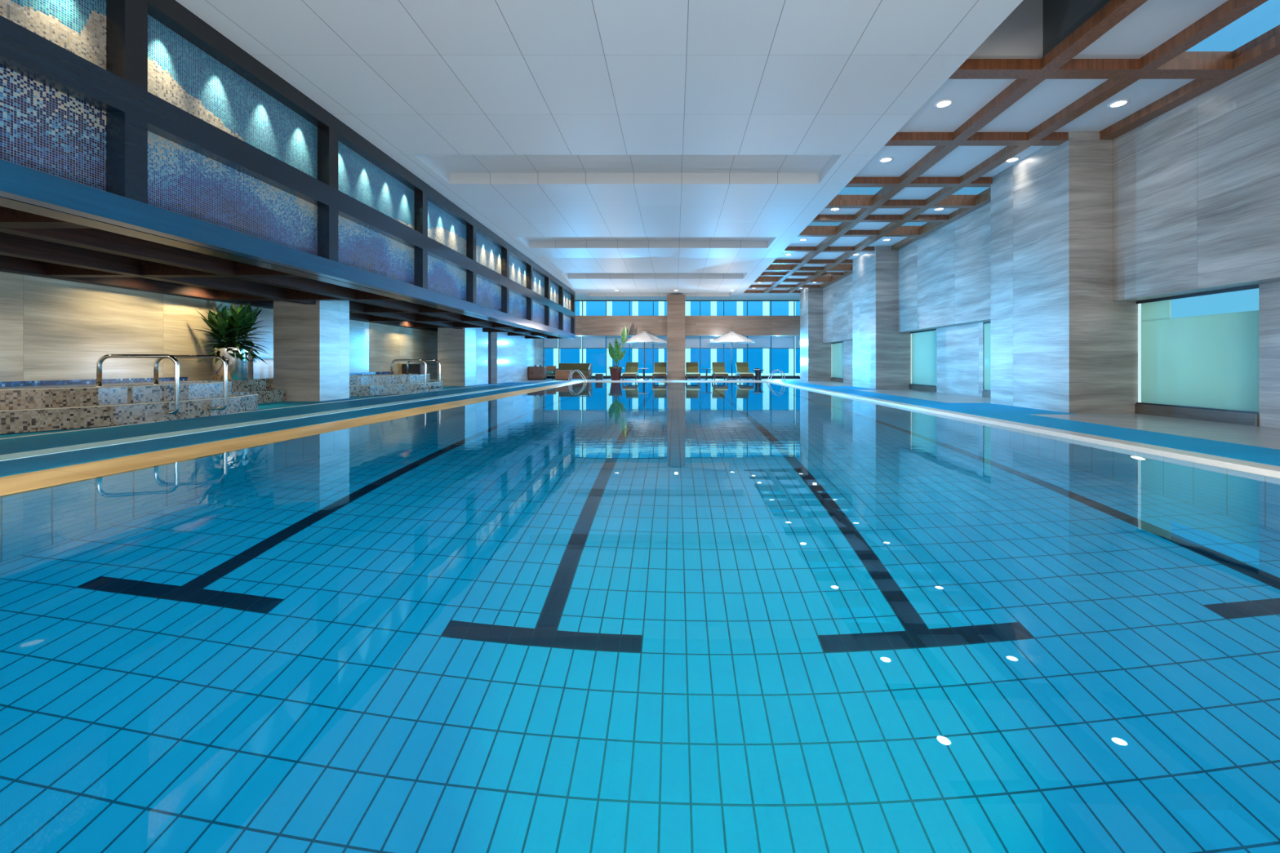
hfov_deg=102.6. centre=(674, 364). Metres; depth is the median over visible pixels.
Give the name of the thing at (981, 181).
ceiling beam
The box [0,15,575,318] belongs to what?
beam
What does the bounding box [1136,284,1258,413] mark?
window
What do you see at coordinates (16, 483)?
trim
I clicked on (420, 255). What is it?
column
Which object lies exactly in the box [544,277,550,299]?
column
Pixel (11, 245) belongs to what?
soffit beam
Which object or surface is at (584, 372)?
seat cushion
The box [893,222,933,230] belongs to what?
window
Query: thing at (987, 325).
window
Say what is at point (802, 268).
ceiling beam
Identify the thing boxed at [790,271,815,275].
ceiling beam
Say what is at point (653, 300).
window
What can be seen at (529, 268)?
column
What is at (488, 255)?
mosaic panel
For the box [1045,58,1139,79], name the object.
ceiling beam
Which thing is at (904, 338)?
wall pier
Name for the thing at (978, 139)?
ceiling beam
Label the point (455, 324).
soffit beam
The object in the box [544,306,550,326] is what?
column
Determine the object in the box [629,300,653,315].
window
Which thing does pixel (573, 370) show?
pool ladder
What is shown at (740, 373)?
seat cushion
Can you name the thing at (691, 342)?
roller blind
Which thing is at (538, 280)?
mosaic panel
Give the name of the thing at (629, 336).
window
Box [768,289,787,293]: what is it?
ceiling beam
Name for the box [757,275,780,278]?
window
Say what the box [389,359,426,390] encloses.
grab rail
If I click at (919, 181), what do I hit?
ceiling beam
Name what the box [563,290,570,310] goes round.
mosaic panel
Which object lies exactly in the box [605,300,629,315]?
window
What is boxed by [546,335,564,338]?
soffit beam
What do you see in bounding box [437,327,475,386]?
pillar
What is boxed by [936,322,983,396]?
wall
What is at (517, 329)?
soffit beam
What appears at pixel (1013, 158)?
recessed light
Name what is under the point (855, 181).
ceiling beam
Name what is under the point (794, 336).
window
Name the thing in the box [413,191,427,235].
column
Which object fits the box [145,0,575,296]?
beam
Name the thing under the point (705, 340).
roller blind
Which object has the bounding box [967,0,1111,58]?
ceiling recess
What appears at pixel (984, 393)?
baseboard
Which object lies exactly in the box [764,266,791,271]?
ceiling beam
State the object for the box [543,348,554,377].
window
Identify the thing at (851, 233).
ceiling beam
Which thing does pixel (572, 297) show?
column
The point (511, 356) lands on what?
wall
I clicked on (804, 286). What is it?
ceiling beam
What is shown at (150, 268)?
soffit beam
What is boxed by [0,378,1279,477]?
floor
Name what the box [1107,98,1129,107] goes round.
recessed light
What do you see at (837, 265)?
window
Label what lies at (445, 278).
mosaic panel
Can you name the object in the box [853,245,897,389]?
pillar
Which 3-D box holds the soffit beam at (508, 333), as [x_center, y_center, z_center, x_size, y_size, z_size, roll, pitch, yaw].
[-6.750,-1.347,21.650,1.100,0.245,0.200,0,0,0]
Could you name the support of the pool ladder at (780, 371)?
on the floor
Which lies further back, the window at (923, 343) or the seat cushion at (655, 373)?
the seat cushion at (655, 373)
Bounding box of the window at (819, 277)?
[815,275,835,278]
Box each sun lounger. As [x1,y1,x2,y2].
[622,362,639,380]
[652,362,666,380]
[685,362,700,380]
[711,362,728,380]
[735,362,754,380]
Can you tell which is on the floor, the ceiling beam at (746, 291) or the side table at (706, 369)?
the side table at (706, 369)
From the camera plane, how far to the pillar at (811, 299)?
23.20 m
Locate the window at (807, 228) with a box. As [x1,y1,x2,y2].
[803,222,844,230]
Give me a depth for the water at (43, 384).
7.10 m
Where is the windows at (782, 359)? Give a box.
[545,301,799,375]
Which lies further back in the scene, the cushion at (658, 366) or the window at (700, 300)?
the window at (700, 300)
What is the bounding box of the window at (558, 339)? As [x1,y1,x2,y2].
[558,338,559,368]
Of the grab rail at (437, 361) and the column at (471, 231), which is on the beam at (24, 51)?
the column at (471, 231)
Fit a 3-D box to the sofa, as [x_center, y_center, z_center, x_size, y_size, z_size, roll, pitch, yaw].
[-5.115,0.342,25.910,1.730,0.816,0.820,0,0,0]
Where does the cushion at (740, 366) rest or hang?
on the sun lounger at (742, 368)
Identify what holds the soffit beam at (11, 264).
attached to the ceiling
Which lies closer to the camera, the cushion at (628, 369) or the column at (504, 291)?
the column at (504, 291)
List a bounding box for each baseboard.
[546,377,799,378]
[830,377,843,382]
[909,384,936,391]
[982,391,991,398]
[1134,403,1258,426]
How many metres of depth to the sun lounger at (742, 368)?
25.31 m
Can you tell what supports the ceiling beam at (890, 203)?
attached to the ceiling panel at (1154, 22)
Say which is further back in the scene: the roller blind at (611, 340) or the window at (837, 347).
the roller blind at (611, 340)
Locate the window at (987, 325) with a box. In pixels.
[982,321,991,391]
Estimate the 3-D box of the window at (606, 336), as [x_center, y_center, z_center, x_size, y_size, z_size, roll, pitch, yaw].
[-3.079,-0.470,27.500,1.258,2.260,0.100,0,0,0]
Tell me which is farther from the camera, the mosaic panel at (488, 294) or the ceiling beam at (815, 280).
the ceiling beam at (815, 280)
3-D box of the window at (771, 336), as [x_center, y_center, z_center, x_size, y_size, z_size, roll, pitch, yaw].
[5.769,-0.470,27.500,1.258,2.260,0.100,0,0,0]
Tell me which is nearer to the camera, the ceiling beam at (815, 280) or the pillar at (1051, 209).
the pillar at (1051, 209)
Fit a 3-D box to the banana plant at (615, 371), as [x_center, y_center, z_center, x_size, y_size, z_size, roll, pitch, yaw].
[-2.791,-0.545,24.253,0.915,2.590,0.904,0,0,-45]
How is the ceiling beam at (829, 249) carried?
attached to the ceiling panel at (1154, 22)
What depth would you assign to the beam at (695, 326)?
25.55 m
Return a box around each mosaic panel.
[0,0,106,69]
[0,65,106,191]
[147,14,317,179]
[147,130,317,255]
[337,141,413,229]
[337,215,413,284]
[427,200,466,256]
[427,254,466,301]
[476,233,501,274]
[476,276,501,311]
[509,254,526,287]
[509,291,526,319]
[533,270,544,297]
[533,302,544,324]
[550,281,558,303]
[550,309,558,328]
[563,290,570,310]
[563,315,570,332]
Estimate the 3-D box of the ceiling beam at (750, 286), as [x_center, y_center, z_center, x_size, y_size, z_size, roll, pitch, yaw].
[3.790,-3.513,23.000,0.980,0.125,0.200,0,0,0]
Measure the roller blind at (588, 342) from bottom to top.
0.770 m
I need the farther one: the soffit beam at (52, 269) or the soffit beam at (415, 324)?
the soffit beam at (415, 324)
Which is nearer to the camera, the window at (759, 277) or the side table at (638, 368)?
the window at (759, 277)
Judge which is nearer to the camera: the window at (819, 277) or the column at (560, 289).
the window at (819, 277)
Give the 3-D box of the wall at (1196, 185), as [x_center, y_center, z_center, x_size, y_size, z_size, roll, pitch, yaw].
[7.050,-2.373,12.250,0.660,2.805,30.500,0,0,0]
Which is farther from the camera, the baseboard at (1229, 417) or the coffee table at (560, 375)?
the coffee table at (560, 375)
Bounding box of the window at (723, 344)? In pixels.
[723,343,746,377]
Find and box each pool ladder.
[567,369,586,382]
[766,369,785,382]
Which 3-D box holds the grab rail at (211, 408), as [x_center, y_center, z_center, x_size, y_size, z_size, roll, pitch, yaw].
[-6.933,0.276,7.317,0.899,0.819,0.101,0,0,-14]
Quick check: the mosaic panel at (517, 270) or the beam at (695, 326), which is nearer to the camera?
the mosaic panel at (517, 270)
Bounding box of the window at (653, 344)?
[653,343,665,377]
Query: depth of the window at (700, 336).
27.45 m
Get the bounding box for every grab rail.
[93,354,179,413]
[151,355,227,412]
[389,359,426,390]
[406,360,440,389]
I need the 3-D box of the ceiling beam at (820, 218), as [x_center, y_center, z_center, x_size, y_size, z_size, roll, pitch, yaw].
[3.790,-3.513,12.300,0.980,0.125,0.200,0,0,0]
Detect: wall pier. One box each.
[822,342,831,381]
[897,332,911,389]
[1112,301,1137,413]
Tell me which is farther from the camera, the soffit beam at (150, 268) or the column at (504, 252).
the column at (504, 252)
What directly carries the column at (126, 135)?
on the beam at (17, 182)
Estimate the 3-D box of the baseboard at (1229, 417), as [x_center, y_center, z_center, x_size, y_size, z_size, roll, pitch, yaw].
[7.220,0.675,7.025,0.320,0.150,1.650,0,0,0]
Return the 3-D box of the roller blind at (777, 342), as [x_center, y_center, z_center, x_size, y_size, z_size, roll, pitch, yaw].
[5.788,-1.235,27.380,1.194,0.770,0.059,0,0,0]
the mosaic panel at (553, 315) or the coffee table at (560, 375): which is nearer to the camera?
the mosaic panel at (553, 315)
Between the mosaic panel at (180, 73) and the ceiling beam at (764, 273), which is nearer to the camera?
the mosaic panel at (180, 73)
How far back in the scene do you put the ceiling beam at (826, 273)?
19.80 m
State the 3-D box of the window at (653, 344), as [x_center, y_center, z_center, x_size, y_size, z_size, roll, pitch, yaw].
[-0.551,-0.470,27.500,1.258,2.260,0.100,0,0,0]
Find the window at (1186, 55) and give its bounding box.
[1173,24,1279,58]
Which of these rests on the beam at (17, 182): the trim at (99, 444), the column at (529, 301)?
the column at (529, 301)
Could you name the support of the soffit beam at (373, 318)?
attached to the ceiling
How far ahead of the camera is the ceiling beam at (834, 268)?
18.70 m
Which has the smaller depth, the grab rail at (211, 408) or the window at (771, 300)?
the grab rail at (211, 408)
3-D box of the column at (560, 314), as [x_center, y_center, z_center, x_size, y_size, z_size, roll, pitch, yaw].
[-4.810,-1.805,21.645,0.160,0.730,0.190,0,0,0]
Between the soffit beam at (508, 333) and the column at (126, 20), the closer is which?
the column at (126, 20)
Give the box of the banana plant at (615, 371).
[604,325,628,380]
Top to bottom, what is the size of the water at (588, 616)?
0.001 m
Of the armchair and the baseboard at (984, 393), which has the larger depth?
the armchair
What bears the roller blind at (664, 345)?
attached to the window at (653, 344)
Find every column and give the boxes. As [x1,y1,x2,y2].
[106,0,147,91]
[106,111,147,204]
[317,127,337,189]
[317,205,337,262]
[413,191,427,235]
[413,248,427,288]
[466,226,476,262]
[466,271,476,303]
[501,248,509,278]
[501,287,509,314]
[526,266,533,290]
[526,298,533,320]
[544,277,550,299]
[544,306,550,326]
[558,287,563,306]
[558,312,563,330]
[570,295,575,312]
[570,318,575,333]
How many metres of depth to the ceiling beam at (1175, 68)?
5.99 m
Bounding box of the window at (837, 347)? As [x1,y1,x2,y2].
[831,341,843,378]
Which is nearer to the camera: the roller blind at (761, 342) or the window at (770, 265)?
the window at (770, 265)
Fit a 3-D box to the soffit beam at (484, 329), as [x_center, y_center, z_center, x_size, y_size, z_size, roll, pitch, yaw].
[-6.750,-1.347,19.300,1.100,0.245,0.200,0,0,0]
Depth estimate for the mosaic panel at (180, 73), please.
5.55 m
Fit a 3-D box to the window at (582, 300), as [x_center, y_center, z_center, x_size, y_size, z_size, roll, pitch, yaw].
[-4.343,-2.525,27.500,1.258,1.850,0.100,0,0,0]
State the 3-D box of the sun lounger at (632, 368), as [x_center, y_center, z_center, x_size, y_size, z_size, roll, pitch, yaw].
[-2.140,0.319,24.919,0.660,0.862,1.862,0,0,0]
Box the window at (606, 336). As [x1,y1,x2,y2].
[605,336,629,377]
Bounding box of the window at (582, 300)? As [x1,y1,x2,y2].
[582,300,605,315]
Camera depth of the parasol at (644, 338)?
24.64 m
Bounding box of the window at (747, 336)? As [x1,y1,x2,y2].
[746,336,770,377]
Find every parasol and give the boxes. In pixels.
[625,329,666,379]
[709,329,755,379]
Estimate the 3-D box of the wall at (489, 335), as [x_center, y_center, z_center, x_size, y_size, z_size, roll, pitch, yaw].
[-7.500,-0.360,20.050,0.400,2.220,0.500,0,0,0]
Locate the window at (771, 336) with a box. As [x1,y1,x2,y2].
[770,336,794,377]
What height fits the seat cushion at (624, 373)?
0.085 m
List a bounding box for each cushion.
[546,371,555,373]
[559,363,574,369]
[572,370,587,375]
[574,363,590,370]
[622,372,637,374]
[625,366,638,372]
[653,362,666,372]
[653,372,666,374]
[685,362,698,372]
[686,372,699,374]
[711,363,725,373]
[712,372,728,374]
[735,362,749,372]
[737,372,753,374]
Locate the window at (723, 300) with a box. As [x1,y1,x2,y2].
[723,300,746,315]
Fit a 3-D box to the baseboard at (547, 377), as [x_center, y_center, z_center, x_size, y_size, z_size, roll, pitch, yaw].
[-0.165,0.705,27.500,13.770,0.090,0.240,0,0,0]
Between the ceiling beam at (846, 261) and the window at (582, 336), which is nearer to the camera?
the ceiling beam at (846, 261)
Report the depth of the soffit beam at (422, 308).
12.00 m
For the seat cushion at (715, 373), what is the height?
0.085 m
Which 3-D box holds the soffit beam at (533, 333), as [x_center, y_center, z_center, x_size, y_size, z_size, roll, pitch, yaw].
[-5.595,-1.347,21.650,0.810,0.245,0.200,0,0,0]
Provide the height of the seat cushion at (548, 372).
0.150 m
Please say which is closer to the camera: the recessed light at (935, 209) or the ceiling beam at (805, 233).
the recessed light at (935, 209)
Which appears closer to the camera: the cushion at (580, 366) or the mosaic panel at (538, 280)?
the mosaic panel at (538, 280)
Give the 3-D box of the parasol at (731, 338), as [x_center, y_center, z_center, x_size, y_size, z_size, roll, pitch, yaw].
[2.800,-0.485,25.100,2.173,2.470,2.173,0,0,0]
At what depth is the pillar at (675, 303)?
25.30 m
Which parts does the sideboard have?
door, door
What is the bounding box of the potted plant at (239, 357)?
[194,301,271,380]
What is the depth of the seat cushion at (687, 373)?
24.00 m
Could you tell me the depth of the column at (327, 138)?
7.00 m
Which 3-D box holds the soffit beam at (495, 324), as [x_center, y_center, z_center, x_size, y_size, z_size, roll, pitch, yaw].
[-5.595,-1.347,16.950,0.810,0.245,0.200,0,0,0]
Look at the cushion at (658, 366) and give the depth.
25.47 m
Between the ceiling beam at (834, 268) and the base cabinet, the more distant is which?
the ceiling beam at (834, 268)
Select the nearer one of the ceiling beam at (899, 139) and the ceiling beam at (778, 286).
the ceiling beam at (899, 139)
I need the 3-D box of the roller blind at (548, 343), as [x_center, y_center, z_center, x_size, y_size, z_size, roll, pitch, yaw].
[-6.635,-1.242,27.380,0.760,0.755,0.059,0,0,0]
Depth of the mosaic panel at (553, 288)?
20.68 m
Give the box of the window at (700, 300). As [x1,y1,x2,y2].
[699,300,723,315]
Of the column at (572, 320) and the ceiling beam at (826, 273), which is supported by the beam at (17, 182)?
the column at (572, 320)
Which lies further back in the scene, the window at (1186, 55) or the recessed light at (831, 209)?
the recessed light at (831, 209)
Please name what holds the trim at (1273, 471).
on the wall
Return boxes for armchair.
[543,365,555,379]
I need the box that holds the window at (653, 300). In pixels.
[653,300,666,315]
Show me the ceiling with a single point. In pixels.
(641, 149)
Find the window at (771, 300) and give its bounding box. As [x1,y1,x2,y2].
[770,300,794,315]
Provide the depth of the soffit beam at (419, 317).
14.42 m
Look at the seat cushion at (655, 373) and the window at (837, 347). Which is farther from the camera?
the seat cushion at (655, 373)
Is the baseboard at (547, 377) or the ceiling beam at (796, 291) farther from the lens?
the baseboard at (547, 377)
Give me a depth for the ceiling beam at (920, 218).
12.20 m
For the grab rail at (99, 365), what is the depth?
6.74 m
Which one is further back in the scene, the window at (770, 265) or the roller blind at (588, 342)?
the roller blind at (588, 342)
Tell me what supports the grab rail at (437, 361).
attached to the tub at (361, 384)
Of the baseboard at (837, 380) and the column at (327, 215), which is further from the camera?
the baseboard at (837, 380)
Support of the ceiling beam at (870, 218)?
attached to the ceiling panel at (1154, 22)
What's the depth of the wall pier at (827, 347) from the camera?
23.20 m
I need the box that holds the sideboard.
[528,366,547,380]
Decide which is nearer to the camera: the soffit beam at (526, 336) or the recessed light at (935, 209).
the recessed light at (935, 209)
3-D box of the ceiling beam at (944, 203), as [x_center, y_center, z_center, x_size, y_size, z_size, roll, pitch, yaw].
[6.070,-3.513,11.200,0.900,0.125,0.200,0,0,0]
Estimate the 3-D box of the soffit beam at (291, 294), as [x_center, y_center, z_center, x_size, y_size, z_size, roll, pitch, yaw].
[-6.750,-1.347,9.700,1.100,0.245,0.200,0,0,0]
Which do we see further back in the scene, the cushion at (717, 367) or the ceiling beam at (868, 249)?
the cushion at (717, 367)
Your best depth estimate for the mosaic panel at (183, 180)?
5.56 m
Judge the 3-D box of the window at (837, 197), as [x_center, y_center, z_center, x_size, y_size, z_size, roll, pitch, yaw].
[3.830,-3.647,10.535,1.100,0.145,1.370,0,0,0]
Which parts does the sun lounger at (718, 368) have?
frame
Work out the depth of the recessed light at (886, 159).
8.91 m
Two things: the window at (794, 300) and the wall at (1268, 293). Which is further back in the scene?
the window at (794, 300)
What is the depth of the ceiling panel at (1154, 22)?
7.20 m
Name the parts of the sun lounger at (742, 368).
frame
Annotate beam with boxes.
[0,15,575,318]
[0,159,575,338]
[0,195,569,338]
[0,205,94,228]
[0,226,546,338]
[0,231,490,333]
[0,254,437,331]
[46,262,137,277]
[141,259,231,277]
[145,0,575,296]
[216,289,278,300]
[236,261,302,277]
[285,288,346,300]
[355,289,400,300]
[363,302,413,313]
[369,315,408,321]
[413,322,444,327]
[415,313,454,321]
[418,304,456,313]
[453,321,484,327]
[462,314,490,321]
[482,327,508,332]
[493,321,515,327]
[507,332,525,335]
[515,327,536,332]
[524,335,542,338]
[532,332,550,335]
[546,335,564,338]
[575,315,666,336]
[684,315,799,336]
[743,289,764,293]
[748,284,770,288]
[753,278,777,282]
[760,271,785,275]
[764,0,1147,293]
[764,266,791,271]
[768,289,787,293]
[770,259,800,264]
[774,284,795,288]
[782,246,816,252]
[782,278,804,282]
[787,0,1267,293]
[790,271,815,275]
[791,289,800,293]
[796,266,823,271]
[797,230,835,236]
[800,284,820,288]
[804,259,834,264]
[808,278,831,282]
[811,214,854,222]
[819,32,1279,288]
[819,271,843,275]
[821,246,853,252]
[824,200,871,208]
[827,266,853,271]
[838,259,853,264]
[841,230,879,236]
[844,177,899,186]
[857,246,874,252]
[860,214,902,222]
[878,200,924,208]
[883,230,919,236]
[884,132,952,146]
[906,177,959,186]
[907,214,948,222]
[929,200,975,208]
[947,58,1040,79]
[959,132,1027,146]
[964,177,992,186]
[1031,132,1067,146]
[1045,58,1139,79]
[1140,58,1232,79]
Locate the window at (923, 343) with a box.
[910,328,936,386]
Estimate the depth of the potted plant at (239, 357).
9.46 m
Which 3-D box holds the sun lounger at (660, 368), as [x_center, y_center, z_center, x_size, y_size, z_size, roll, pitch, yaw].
[-0.730,0.319,24.919,0.660,0.862,1.862,0,0,0]
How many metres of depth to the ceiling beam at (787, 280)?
21.30 m
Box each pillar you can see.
[273,300,349,401]
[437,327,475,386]
[666,294,684,379]
[800,288,822,381]
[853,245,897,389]
[991,131,1112,413]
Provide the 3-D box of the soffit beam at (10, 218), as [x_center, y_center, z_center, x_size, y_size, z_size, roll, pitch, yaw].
[-5.595,-1.347,4.500,0.810,0.245,0.200,0,0,0]
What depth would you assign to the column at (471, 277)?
12.00 m
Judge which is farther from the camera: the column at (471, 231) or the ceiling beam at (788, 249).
the ceiling beam at (788, 249)
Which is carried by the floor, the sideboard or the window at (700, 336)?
the sideboard
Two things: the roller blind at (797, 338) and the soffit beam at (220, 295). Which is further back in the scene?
the roller blind at (797, 338)
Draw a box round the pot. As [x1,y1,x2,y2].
[212,346,253,380]
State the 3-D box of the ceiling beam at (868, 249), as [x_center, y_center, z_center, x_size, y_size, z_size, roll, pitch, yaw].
[6.070,-3.513,15.600,0.900,0.125,0.200,0,0,0]
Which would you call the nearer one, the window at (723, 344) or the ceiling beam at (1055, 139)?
the ceiling beam at (1055, 139)
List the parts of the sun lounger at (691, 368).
frame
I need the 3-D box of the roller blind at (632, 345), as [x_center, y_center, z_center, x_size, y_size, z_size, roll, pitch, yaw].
[-1.796,-1.235,27.380,1.194,0.770,0.059,0,0,0]
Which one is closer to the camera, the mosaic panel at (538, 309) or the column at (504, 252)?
the column at (504, 252)
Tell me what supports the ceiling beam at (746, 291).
attached to the ceiling panel at (1154, 22)
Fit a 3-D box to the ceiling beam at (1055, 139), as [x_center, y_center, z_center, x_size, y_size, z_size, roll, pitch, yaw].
[6.070,-3.513,7.970,0.900,0.125,0.200,0,0,0]
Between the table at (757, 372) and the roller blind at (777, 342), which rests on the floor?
the table at (757, 372)
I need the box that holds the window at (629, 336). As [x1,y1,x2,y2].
[629,336,652,377]
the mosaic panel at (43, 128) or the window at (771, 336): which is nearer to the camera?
the mosaic panel at (43, 128)
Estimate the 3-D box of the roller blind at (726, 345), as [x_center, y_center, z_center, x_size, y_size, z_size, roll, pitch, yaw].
[3.260,-1.235,27.380,1.194,0.770,0.059,0,0,0]
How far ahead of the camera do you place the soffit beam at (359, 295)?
9.60 m
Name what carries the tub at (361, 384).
on the floor
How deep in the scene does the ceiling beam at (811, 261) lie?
17.40 m
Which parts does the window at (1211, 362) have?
frosted pane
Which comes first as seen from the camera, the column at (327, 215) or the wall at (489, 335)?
the column at (327, 215)
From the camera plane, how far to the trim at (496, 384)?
6.57 m
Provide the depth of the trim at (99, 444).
5.69 m
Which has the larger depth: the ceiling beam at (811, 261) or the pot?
the ceiling beam at (811, 261)
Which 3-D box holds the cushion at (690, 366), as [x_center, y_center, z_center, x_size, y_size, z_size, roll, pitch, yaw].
[0.870,0.191,25.506,0.620,0.566,0.612,0,0,0]
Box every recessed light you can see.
[830,208,839,210]
[879,156,893,162]
[933,208,944,210]
[934,98,953,107]
[1004,156,1019,162]
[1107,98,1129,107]
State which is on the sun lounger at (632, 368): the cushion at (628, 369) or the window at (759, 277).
the cushion at (628, 369)
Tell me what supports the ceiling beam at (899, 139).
attached to the ceiling panel at (1154, 22)
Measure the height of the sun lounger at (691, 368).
0.862 m
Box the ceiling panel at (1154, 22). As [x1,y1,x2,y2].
[746,0,1227,289]
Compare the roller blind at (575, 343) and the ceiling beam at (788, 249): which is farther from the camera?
the roller blind at (575, 343)
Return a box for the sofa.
[555,363,591,379]
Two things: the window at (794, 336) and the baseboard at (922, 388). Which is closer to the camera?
the baseboard at (922, 388)
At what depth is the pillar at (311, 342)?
10.40 m
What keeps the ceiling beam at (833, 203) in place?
attached to the ceiling panel at (1154, 22)
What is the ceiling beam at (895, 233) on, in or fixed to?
attached to the ceiling panel at (1154, 22)
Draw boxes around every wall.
[0,271,437,389]
[475,327,488,385]
[488,333,490,383]
[490,332,545,383]
[822,53,1279,342]
[843,340,853,383]
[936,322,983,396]
[1258,281,1279,428]
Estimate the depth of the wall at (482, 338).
19.16 m
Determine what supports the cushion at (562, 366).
on the sofa
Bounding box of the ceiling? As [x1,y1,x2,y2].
[175,0,1022,300]
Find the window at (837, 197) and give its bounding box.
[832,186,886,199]
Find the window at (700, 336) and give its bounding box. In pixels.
[699,336,723,377]
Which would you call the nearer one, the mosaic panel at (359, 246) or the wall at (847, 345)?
the mosaic panel at (359, 246)
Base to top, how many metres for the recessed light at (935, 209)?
0.012 m
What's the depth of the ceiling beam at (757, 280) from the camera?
21.30 m
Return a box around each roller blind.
[543,338,558,348]
[559,336,581,348]
[582,336,604,348]
[606,336,628,348]
[630,336,652,348]
[653,336,666,348]
[684,336,699,348]
[701,336,723,348]
[724,336,746,348]
[748,336,770,348]
[771,336,794,348]
[795,336,799,348]
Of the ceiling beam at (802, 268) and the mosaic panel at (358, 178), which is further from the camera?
the ceiling beam at (802, 268)
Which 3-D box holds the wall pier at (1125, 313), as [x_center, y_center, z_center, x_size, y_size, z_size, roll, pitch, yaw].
[7.050,-0.110,8.825,0.660,1.720,1.950,0,0,0]
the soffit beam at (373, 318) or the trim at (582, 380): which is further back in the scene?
the trim at (582, 380)
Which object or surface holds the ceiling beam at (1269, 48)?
attached to the ceiling panel at (1154, 22)
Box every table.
[555,369,573,380]
[638,368,648,380]
[702,368,710,380]
[752,369,764,380]
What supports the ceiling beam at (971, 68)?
attached to the ceiling panel at (1154, 22)
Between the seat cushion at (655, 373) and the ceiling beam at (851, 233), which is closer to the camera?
the ceiling beam at (851, 233)
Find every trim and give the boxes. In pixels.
[0,380,560,461]
[0,380,586,495]
[0,383,498,439]
[582,380,765,381]
[765,380,1279,478]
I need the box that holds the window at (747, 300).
[746,300,770,315]
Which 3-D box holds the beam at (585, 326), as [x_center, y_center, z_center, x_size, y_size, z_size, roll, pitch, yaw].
[-3.717,-1.945,25.825,6.665,0.990,0.550,0,0,0]
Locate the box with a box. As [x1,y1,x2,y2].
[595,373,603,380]
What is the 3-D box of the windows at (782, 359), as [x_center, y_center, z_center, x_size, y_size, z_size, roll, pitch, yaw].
[-0.387,-3.250,40.450,38.773,14.000,0.900,0,0,0]
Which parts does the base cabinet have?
door, panel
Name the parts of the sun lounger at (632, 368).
frame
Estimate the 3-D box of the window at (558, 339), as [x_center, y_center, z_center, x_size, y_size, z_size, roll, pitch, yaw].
[-5.607,-0.470,27.500,1.258,2.260,0.100,0,0,0]
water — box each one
[0,381,1279,852]
[0,382,200,389]
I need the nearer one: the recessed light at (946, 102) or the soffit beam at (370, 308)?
the recessed light at (946, 102)
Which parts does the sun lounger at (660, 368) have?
frame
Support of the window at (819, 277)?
attached to the ceiling panel at (1154, 22)
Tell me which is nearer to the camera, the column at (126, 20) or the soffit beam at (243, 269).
the column at (126, 20)
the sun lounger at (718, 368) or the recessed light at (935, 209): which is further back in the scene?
the sun lounger at (718, 368)
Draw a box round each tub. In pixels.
[0,377,285,434]
[349,371,442,396]
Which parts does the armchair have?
backrest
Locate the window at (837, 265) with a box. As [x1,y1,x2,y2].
[834,264,853,266]
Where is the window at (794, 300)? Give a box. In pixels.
[793,300,799,315]
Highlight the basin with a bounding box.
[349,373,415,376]
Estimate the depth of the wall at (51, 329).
8.18 m
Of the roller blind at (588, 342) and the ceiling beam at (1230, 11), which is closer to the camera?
the ceiling beam at (1230, 11)
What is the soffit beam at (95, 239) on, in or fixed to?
attached to the ceiling
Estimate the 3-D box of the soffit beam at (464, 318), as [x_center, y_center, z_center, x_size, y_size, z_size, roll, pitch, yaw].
[-5.595,-1.347,14.520,0.810,0.245,0.200,0,0,0]
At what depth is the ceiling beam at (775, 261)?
17.40 m
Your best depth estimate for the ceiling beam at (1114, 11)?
6.71 m
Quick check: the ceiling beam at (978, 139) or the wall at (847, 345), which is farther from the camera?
the wall at (847, 345)
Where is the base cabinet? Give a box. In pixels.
[401,364,428,374]
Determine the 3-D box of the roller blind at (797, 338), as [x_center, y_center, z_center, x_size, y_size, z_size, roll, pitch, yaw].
[6.570,-1.235,27.380,0.230,0.770,0.059,0,0,0]
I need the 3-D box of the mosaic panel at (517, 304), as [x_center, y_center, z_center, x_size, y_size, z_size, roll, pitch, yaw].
[-4.902,-1.805,15.730,0.025,0.730,2.240,0,0,0]
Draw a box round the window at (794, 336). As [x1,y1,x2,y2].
[793,336,799,377]
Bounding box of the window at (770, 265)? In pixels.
[768,264,794,266]
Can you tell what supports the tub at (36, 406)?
on the floor
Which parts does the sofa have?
arm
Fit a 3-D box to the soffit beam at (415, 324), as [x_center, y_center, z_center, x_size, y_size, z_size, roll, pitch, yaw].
[-8.050,-1.347,16.950,1.100,0.245,0.200,0,0,0]
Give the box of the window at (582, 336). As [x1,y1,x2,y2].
[582,336,605,377]
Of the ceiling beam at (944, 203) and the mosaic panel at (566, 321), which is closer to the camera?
the ceiling beam at (944, 203)
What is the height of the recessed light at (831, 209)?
0.012 m
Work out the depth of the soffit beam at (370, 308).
12.00 m

